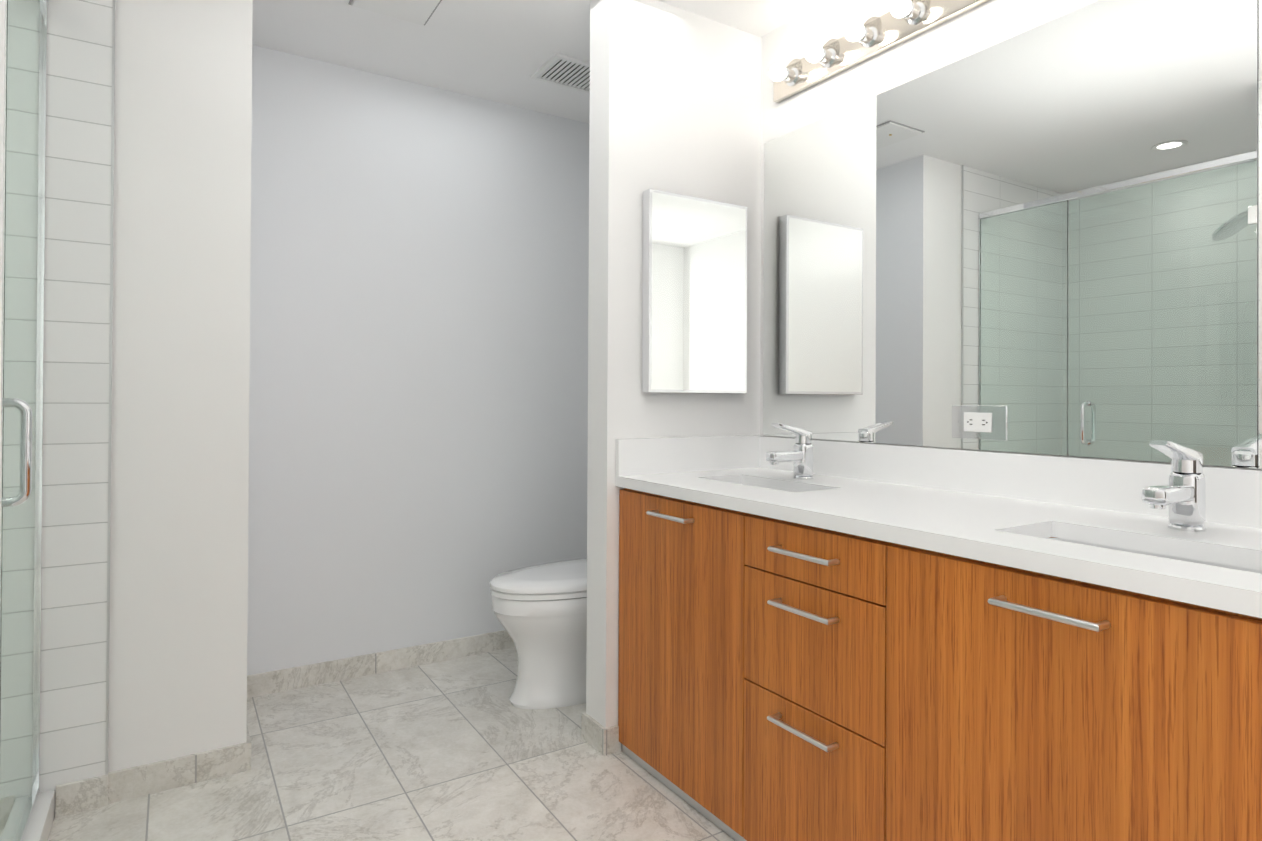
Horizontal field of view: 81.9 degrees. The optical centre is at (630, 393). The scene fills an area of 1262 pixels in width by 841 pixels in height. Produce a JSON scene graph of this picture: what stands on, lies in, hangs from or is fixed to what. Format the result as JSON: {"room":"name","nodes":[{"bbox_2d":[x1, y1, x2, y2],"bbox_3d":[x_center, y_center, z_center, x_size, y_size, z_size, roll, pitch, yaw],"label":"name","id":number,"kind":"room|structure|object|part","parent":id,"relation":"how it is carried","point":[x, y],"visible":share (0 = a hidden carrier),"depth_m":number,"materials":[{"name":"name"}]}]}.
{"room":"bathroom","nodes":[
{"label":"bathroom","id":0,"kind":"room"},
{"bbox_2d":[0,0,4,431],"bbox_3d":[-1.188,-0.102,0.568,1.048,2.480,0.120,1,0,-32],"label":"wall","id":1,"kind":"structure","parent":0,"point":[2,20],"depth_m":0.89,"materials":[{"name":"white tile"}]},
{"bbox_2d":[0,0,6,590],"bbox_3d":[-1.222,-0.102,0.623,1.048,2.480,0.010,1,0,-32],"label":"wall tile","id":2,"kind":"structure","parent":1,"relation":"attached to","point":[2,284],"depth_m":0.90,"materials":[{"name":"white tile"}]},
{"bbox_2d":[108,0,252,772],"bbox_3d":[-2.016,-0.098,2.126,1.545,2.480,0.720,1,0,-32],"label":"wall","id":3,"kind":"structure","parent":0,"point":[180,400],"depth_m":2.14,"materials":[{"name":"white paint"}]},
{"bbox_2d":[39,0,112,812],"bbox_3d":[-1.919,-0.099,1.756,1.075,2.480,0.010,1,0,-32],"label":"wall tile","id":4,"kind":"structure","parent":3,"relation":"attached to","point":[75,403],"depth_m":2.00,"materials":[{"name":"white tile"}]},
{"bbox_2d":[105,0,114,774],"bbox_3d":[-1.461,-0.095,2.043,0.006,2.480,0.011,1,0,-32],"label":"trim","id":5,"kind":"structure","parent":3,"relation":"attached to","point":[110,388],"depth_m":2.04,"materials":[{"name":"silver metal"}]},
{"bbox_2d":[55,738,250,817],"bbox_3d":[-1.368,1.105,2.092,0.450,0.082,0.022,1,0,-32],"label":"baseboard","id":6,"kind":"structure","parent":3,"relation":"attached to","point":[103,790],"depth_m":2.09,"materials":[{"name":"beige tile"}]},
{"bbox_2d":[48,647,734,840],"bbox_3d":[-0.348,1.194,0.862,3.563,0.100,4.630,1,0,-32],"label":"floor","id":7,"kind":"structure","parent":0,"point":[461,749],"depth_m":2.16,"materials":[{"name":"tile"}]},
{"bbox_2d":[0,0,54,840],"bbox_3d":[-1.242,0.030,1.395,0.129,2.225,1.314,1,0,-32],"label":"shower enclosure","id":8,"kind":"object","parent":7,"relation":"on","point":[27,810],"visible":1,"depth_m":1.73,"materials":[{"name":"clear glass"}]},
{"bbox_2d":[490,558,586,708],"bbox_3d":[-0.158,0.733,2.878,0.825,0.846,0.450,1,0,-32],"label":"toilet","id":9,"kind":"object","parent":7,"relation":"on","point":[540,611],"visible":0.38,"depth_m":2.67,"materials":[{"name":"white ceramic"}]},
{"bbox_2d":[615,479,1261,840],"bbox_3d":[0.691,0.727,1.728,0.646,0.856,1.844,1,0,-32],"label":"bathroom vanity","id":10,"kind":"object","parent":7,"relation":"on","point":[839,641],"depth_m":1.41,"materials":[{"name":"brown wood"}]},
{"bbox_3d":[0.111,0.351,2.085,0.038,0.013,0.188,1,0,-32],"label":"handle","id":11,"kind":"part","parent":10,"relation":"part of","materials":[{"name":"silver metal"}]},
{"bbox_3d":[0.130,0.714,2.101,0.019,0.812,0.607,1,0,-32],"label":"door","id":12,"kind":"part","parent":10,"relation":"part of","materials":[{"name":"brown wood"}]},
{"bbox_3d":[0.385,0.762,1.643,0.038,0.013,0.188,1,0,-32],"label":"handle","id":13,"kind":"part","parent":10,"relation":"part of","materials":[{"name":"silver metal"}]},
{"bbox_3d":[0.387,0.490,1.644,0.038,0.013,0.188,1,0,-32],"label":"handle","id":14,"kind":"part","parent":10,"relation":"part of","materials":[{"name":"silver metal"}]},
{"bbox_3d":[0.387,0.364,1.645,0.038,0.013,0.188,1,0,-32],"label":"handle","id":15,"kind":"part","parent":10,"relation":"part of","materials":[{"name":"silver metal"}]},
{"bbox_3d":[0.406,0.919,1.659,0.019,0.400,0.429,1,0,-32],"label":"drawer","id":16,"kind":"part","parent":10,"relation":"part of","materials":[{"name":"brown wood"}]},
{"bbox_3d":[0.408,0.575,1.661,0.019,0.281,0.429,1,0,-32],"label":"drawer","id":17,"kind":"part","parent":10,"relation":"part of","materials":[{"name":"brown wood"}]},
{"bbox_3d":[0.409,0.369,1.662,0.019,0.123,0.429,1,0,-32],"label":"drawer","id":18,"kind":"part","parent":10,"relation":"part of","materials":[{"name":"brown wood"}]},
{"bbox_2d":[615,467,1261,606],"bbox_3d":[0.704,0.282,1.737,0.621,0.034,1.848,1,0,-32],"label":"countertop","id":19,"kind":"structure","parent":10,"relation":"on","point":[965,520],"depth_m":1.56,"materials":[{"name":"white stone"}]},
{"bbox_2d":[766,423,813,479],"bbox_3d":[0.502,0.178,2.267,0.188,0.177,0.060,1,0,-32],"label":"faucet","id":20,"kind":"object","parent":19,"relation":"on","point":[802,454],"depth_m":2.26,"materials":[{"name":"silver metal"}]},
{"bbox_2d":[1027,527,1261,570],"bbox_3d":[0.901,0.359,1.280,0.218,0.147,0.433,1,0,-32],"label":"sink","id":21,"kind":"object","parent":19,"relation":"in","point":[1075,536],"depth_m":1.35,"materials":[{"name":"white ceramic"}]},
{"bbox_2d":[1139,440,1214,534],"bbox_3d":[1.046,0.176,1.398,0.185,0.178,0.060,1,0,-32],"label":"faucet","id":22,"kind":"object","parent":19,"relation":"on","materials":[{"name":"silver metal"}]},
{"bbox_3d":[0.676,0.356,1.185,0.038,0.013,0.178,1,0,-32],"label":"handle","id":23,"kind":"part","parent":10,"relation":"part of","materials":[{"name":"silver metal"}]},
{"bbox_3d":[0.698,0.712,1.197,0.019,0.812,0.659,1,0,-32],"label":"door","id":24,"kind":"part","parent":10,"relation":"part of","materials":[{"name":"brown wood"}]},
{"bbox_2d":[247,45,588,674],"bbox_3d":[-0.828,-0.085,3.227,1.638,2.480,0.120,1,0,-32],"label":"wall","id":25,"kind":"structure","parent":0,"point":[418,383],"depth_m":3.07,"materials":[{"name":"white paint"}]},
{"bbox_2d":[247,630,514,697],"bbox_3d":[-0.799,1.114,3.164,1.638,0.082,0.012,1,0,-32],"label":"baseboard","id":26,"kind":"structure","parent":25,"relation":"attached to","point":[270,682],"depth_m":2.99,"materials":[{"name":"beige tile"}]},
{"bbox_2d":[252,0,821,122],"bbox_3d":[-0.334,-1.386,0.877,3.563,0.100,4.630,1,0,-32],"label":"ceiling","id":27,"kind":"structure","parent":0,"point":[501,51],"depth_m":2.71,"materials":[{"name":"white paint"}]},
{"bbox_2d":[348,0,441,25],"bbox_3d":[-0.767,-1.321,2.412,0.261,0.016,0.316,1,0,-32],"label":"hatch","id":28,"kind":"object","parent":27,"relation":"attached to","point":[420,12],"visible":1,"depth_m":2.48,"materials":[{"name":"white plastic"}]},
{"bbox_2d":[531,53,589,93],"bbox_3d":[-0.227,-1.317,3.004,0.300,0.012,0.237,1,0,-32],"label":"ceiling vent","id":29,"kind":"object","parent":27,"relation":"in","point":[558,69],"visible":0.67,"depth_m":2.99,"materials":[{"name":"white plastic"}]},
{"bbox_2d":[586,0,761,727],"bbox_3d":[0.166,-0.084,2.571,0.653,2.480,0.130,1,0,-32],"label":"wall","id":30,"kind":"structure","parent":0,"point":[675,99],"depth_m":2.43,"materials":[{"name":"white paint"}]},
{"bbox_2d":[581,711,618,745],"bbox_3d":[0.118,1.115,2.621,0.665,0.082,0.012,1,0,-32],"label":"baseboard","id":31,"kind":"structure","parent":30,"relation":"attached to","point":[592,731],"depth_m":2.37,"materials":[{"name":"beige tile"}]},
{"bbox_2d":[615,435,758,474],"bbox_3d":[0.218,0.208,2.511,0.621,0.118,0.020,1,0,-32],"label":"backsplash","id":32,"kind":"structure","parent":30,"relation":"attached to","point":[705,453],"depth_m":2.48,"materials":[{"name":"white stone"}]},
{"bbox_2d":[642,189,746,392],"bbox_3d":[0.226,-0.337,2.504,0.420,0.666,0.043,1,0,-32],"label":"medicine cabinet mirror","id":33,"kind":"object","parent":30,"relation":"attached to","point":[694,294],"visible":1,"depth_m":2.47,"materials":[{"name":"silver metal"}]},
{"bbox_2d":[760,0,1261,469],"bbox_3d":[1.116,-0.083,1.786,0.120,2.480,4.630,1,0,-32],"label":"wall","id":34,"kind":"structure","parent":0,"point":[990,23],"depth_m":2.30,"materials":[{"name":"white paint"}]},
{"bbox_2d":[769,0,989,102],"bbox_3d":[0.837,-1.104,2.011,0.126,0.113,1.355,1,0,-32],"label":"vanity light bar","id":35,"kind":"object","parent":34,"relation":"attached to","point":[900,22],"visible":1,"depth_m":2.23,"materials":[{"name":"silver metal"}]},
{"bbox_2d":[759,435,1261,530],"bbox_3d":[0.964,0.210,1.889,0.020,0.114,1.828,1,0,-32],"label":"backsplash","id":36,"kind":"structure","parent":34,"relation":"attached to","point":[1236,494],"depth_m":1.85,"materials":[{"name":"white stone"}]},
{"bbox_2d":[763,0,1261,468],"bbox_3d":[0.975,-0.386,1.895,0.006,1.071,1.825,1,0,-32],"label":"vanity mirror","id":37,"kind":"object","parent":34,"relation":"attached to","point":[1048,235],"visible":1,"depth_m":1.81,"materials":[{"name":"silver metal"}]},
{"bbox_2d":[952,405,1006,440],"bbox_3d":[0.929,0.076,1.949,0.006,0.090,0.156,1,0,-32],"label":"outlet","id":38,"kind":"object","parent":37,"relation":"attached to","point":[979,422],"visible":1,"depth_m":1.94,"materials":[{"name":"white plastic"}]}
]}

